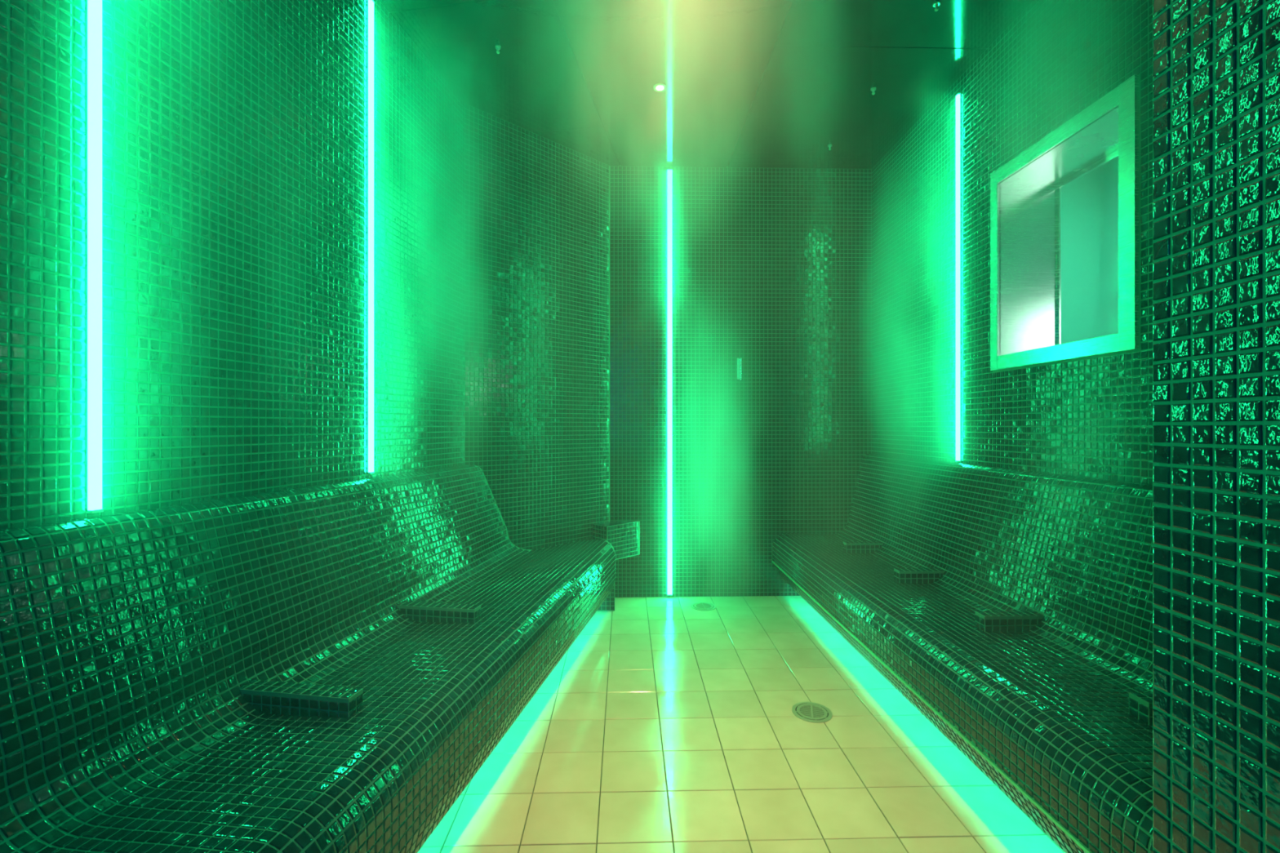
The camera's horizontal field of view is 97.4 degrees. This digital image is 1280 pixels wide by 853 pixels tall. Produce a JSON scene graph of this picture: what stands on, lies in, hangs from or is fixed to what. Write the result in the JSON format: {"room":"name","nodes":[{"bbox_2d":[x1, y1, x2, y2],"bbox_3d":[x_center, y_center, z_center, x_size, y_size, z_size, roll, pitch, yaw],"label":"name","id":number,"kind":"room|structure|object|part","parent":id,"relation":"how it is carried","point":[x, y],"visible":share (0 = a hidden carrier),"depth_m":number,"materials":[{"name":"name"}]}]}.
{"room":"spa","nodes":[
{"label":"spa","id":0,"kind":"room"},
{"bbox_2d":[0,0,464,528],"bbox_3d":[-1.259,-0.230,0.785,0.123,2.840,4.172,0,0,9],"label":"wall","id":1,"kind":"structure","parent":0,"point":[234,132],"depth_m":1.46,"materials":[{"name":"tile"}]},
{"bbox_2d":[85,0,103,513],"bbox_3d":[-1.128,-0.700,1.164,0.015,1.755,0.022,0,0,9],"label":"led light strip","id":2,"kind":"object","parent":1,"relation":"attached to","point":[93,7],"visible":1,"depth_m":1.16,"materials":[{"name":"white plastic"}]},
{"bbox_2d":[367,0,374,474],"bbox_3d":[-0.981,-0.693,2.050,0.015,1.729,0.022,0,0,9],"label":"led light strip","id":3,"kind":"object","parent":1,"relation":"attached to","point":[370,2],"visible":1,"depth_m":2.04,"materials":[{"name":"white plastic"}]},
{"bbox_2d":[464,103,609,549],"bbox_3d":[-0.567,-0.230,3.161,1.038,2.840,0.123,0,0,-44],"label":"wall","id":4,"kind":"structure","parent":0,"point":[537,207],"depth_m":3.07,"materials":[{"name":"tile"}]},
{"bbox_2d":[592,520,639,559],"bbox_3d":[-0.137,0.683,3.407,0.277,0.208,0.132,0,0,-43],"label":"outlet box","id":5,"kind":"object","parent":4,"relation":"attached to","point":[624,536],"visible":0.82,"depth_m":3.36,"materials":[{"name":"tile"}]},
{"bbox_2d":[379,0,1033,168],"bbox_3d":[0.000,-1.650,1.300,4.000,0.100,4.800,0,0,0],"label":"ceiling","id":6,"kind":"structure","parent":0,"point":[749,83],"depth_m":2.52,"materials":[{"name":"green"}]},
{"bbox_3d":[-0.746,-1.603,1.537,0.650,0.007,1.178,0,0,9],"label":"panel","id":7,"kind":"part","parent":6,"relation":"part of","materials":[{"name":"green"}]},
{"bbox_3d":[-0.578,-1.603,2.584,0.638,0.007,0.931,0,0,9],"label":"panel","id":8,"kind":"part","parent":6,"relation":"part of","materials":[{"name":"grey"}]},
{"bbox_2d":[495,44,501,53],"bbox_3d":[-0.598,-1.586,2.370,0.024,0.030,0.024,0,0,0],"label":"sprinkler","id":9,"kind":"object","parent":6,"relation":"attached to","point":[498,47],"depth_m":2.37,"materials":[{"name":"silver metal"}]},
{"bbox_3d":[-0.353,-1.603,3.258,0.394,0.007,0.463,0,0,9],"label":"panel","id":10,"kind":"part","parent":6,"relation":"part of","materials":[{"name":"grey"}]},
{"bbox_2d":[653,83,666,91],"bbox_3d":[0.094,-1.597,2.650,0.060,0.013,0.060,0,0,0],"label":"recessed light","id":11,"kind":"object","parent":6,"relation":"in","point":[658,86],"visible":1,"depth_m":2.64,"materials":[{"name":"silver metal"}]},
{"bbox_3d":[0.063,-1.603,2.345,1.059,0.007,2.257,0,0,0],"label":"panel","id":12,"kind":"part","parent":6,"relation":"part of","materials":[{"name":"grey"}]},
{"bbox_3d":[1.006,-1.603,2.930,0.930,0.007,1.135,0,0,0],"label":"panel","id":13,"kind":"part","parent":6,"relation":"part of","materials":[{"name":"grey"}]},
{"bbox_2d":[871,87,875,94],"bbox_3d":[1.105,-1.586,2.664,0.024,0.030,0.024,0,0,0],"label":"sprinkler","id":14,"kind":"object","parent":6,"relation":"attached to","point":[873,89],"depth_m":2.66,"materials":[{"name":"silver metal"}]},
{"bbox_3d":[1.036,-1.603,1.772,0.932,0.007,1.217,0,0,0],"label":"panel","id":15,"kind":"part","parent":6,"relation":"part of","materials":[{"name":"grey"}]},
{"bbox_2d":[933,0,940,11],"bbox_3d":[1.121,-1.586,2.127,0.024,0.030,0.024,0,0,0],"label":"sprinkler","id":16,"kind":"object","parent":6,"relation":"attached to","point":[935,4],"depth_m":2.12,"materials":[{"name":"silver metal"}]},
{"bbox_2d":[609,164,871,597],"bbox_3d":[0.677,-0.230,3.536,1.727,2.840,0.123,0,0,-1],"label":"wall","id":17,"kind":"structure","parent":0,"point":[772,267],"depth_m":3.47,"materials":[{"name":"tile"}]},
{"bbox_2d":[666,168,672,595],"bbox_3d":[0.183,-0.272,3.456,0.031,2.617,0.016,0,0,0],"label":"led light strip","id":18,"kind":"object","parent":17,"relation":"attached to","point":[669,171],"visible":1,"depth_m":3.45,"materials":[{"name":"white plastic"}]},
{"bbox_2d":[737,358,742,380],"bbox_3d":[0.614,-0.353,3.464,0.030,0.137,0.020,0,0,0],"label":"wall sensor","id":19,"kind":"object","parent":17,"relation":"attached to","point":[739,360],"visible":1,"depth_m":3.46,"materials":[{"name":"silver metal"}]},
{"bbox_2d":[417,595,1065,852],"bbox_3d":[0.000,1.158,1.300,4.000,0.219,4.800,0,0,0],"label":"floor","id":20,"kind":"structure","parent":0,"point":[666,725],"depth_m":1.85,"materials":[{"name":"beige tile"}]},
{"bbox_2d":[0,464,615,852],"bbox_3d":[-0.705,0.657,1.771,0.652,0.945,3.198,0,0,9],"label":"tiled bench","id":21,"kind":"object","parent":20,"relation":"on","point":[327,668],"visible":1,"depth_m":1.25,"materials":[{"name":"tile"}]},
{"bbox_3d":[-0.253,0.960,3.230,0.215,0.200,0.030,0,0,0],"label":"panel","id":22,"kind":"part","parent":21,"relation":"part of","materials":[{"name":"tile"}]},
{"bbox_2d":[691,601,715,610],"bbox_3d":[0.372,1.051,3.290,0.146,0.005,0.146,0,1,-6],"label":"floor drain","id":23,"kind":"object","parent":20,"relation":"on","point":[701,606],"visible":1,"depth_m":3.29,"materials":[{"name":"silver metal"}]},
{"bbox_2d":[791,702,832,723],"bbox_3d":[0.648,1.076,2.121,0.146,0.006,0.146,0,2,14],"label":"floor drain","id":24,"kind":"object","parent":20,"relation":"on","point":[810,712],"visible":1,"depth_m":2.12,"materials":[{"name":"silver metal"}]},
{"bbox_2d":[771,453,1152,852],"bbox_3d":[1.163,0.647,2.100,0.628,0.965,2.778,0,0,-1],"label":"tiled bench","id":25,"kind":"object","parent":20,"relation":"on","point":[1011,608],"visible":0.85,"depth_m":1.74,"materials":[{"name":"tile"}]},
{"bbox_3d":[0.854,0.833,2.087,0.009,0.007,2.769,0,0,-1],"label":"edge trim","id":26,"kind":"part","parent":25,"relation":"part of","materials":[{"name":"green"}]},
{"bbox_2d":[871,0,1152,483],"bbox_3d":[1.561,-0.230,1.151,0.123,2.840,4.899,0,0,-1],"label":"wall","id":27,"kind":"structure","parent":0,"point":[1091,416],"depth_m":2.36,"materials":[{"name":"tile"}]},
{"bbox_2d":[955,92,960,462],"bbox_3d":[1.456,-0.680,2.576,0.016,1.684,0.022,0,0,0],"label":"led light strip","id":28,"kind":"object","parent":27,"relation":"attached to","point":[957,95],"visible":1,"depth_m":2.57,"materials":[{"name":"white plastic"}]},
{"bbox_2d":[990,74,1138,370],"bbox_3d":[1.597,-0.642,2.012,0.276,0.820,0.665,0,0,0],"label":"window","id":29,"kind":"structure","parent":27,"relation":"in","point":[1064,210],"depth_m":2.17,"materials":[{"name":"clear glass"}]},
{"bbox_3d":[1.476,-1.024,2.018,0.015,0.056,0.565,0,0,-1],"label":"frame rail","id":30,"kind":"part","parent":29,"relation":"part of","materials":[{"name":"silver metal"}]},
{"bbox_3d":[1.476,-0.260,2.018,0.015,0.056,0.565,0,0,-1],"label":"frame rail","id":31,"kind":"part","parent":29,"relation":"part of","materials":[{"name":"silver metal"}]},
{"bbox_3d":[1.722,-0.639,2.024,0.006,0.690,0.553,0,0,-1],"label":"pane","id":32,"kind":"part","parent":29,"relation":"part of","materials":[{"name":"clear glass"}]},
{"bbox_2d":[1152,0,1279,852],"bbox_3d":[1.109,-0.215,-0.150,0.953,2.810,1.700,0,0,0],"label":"wall partition","id":33,"kind":"structure","parent":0,"point":[1216,63],"depth_m":0.62,"materials":[{"name":"tile"}]}
]}

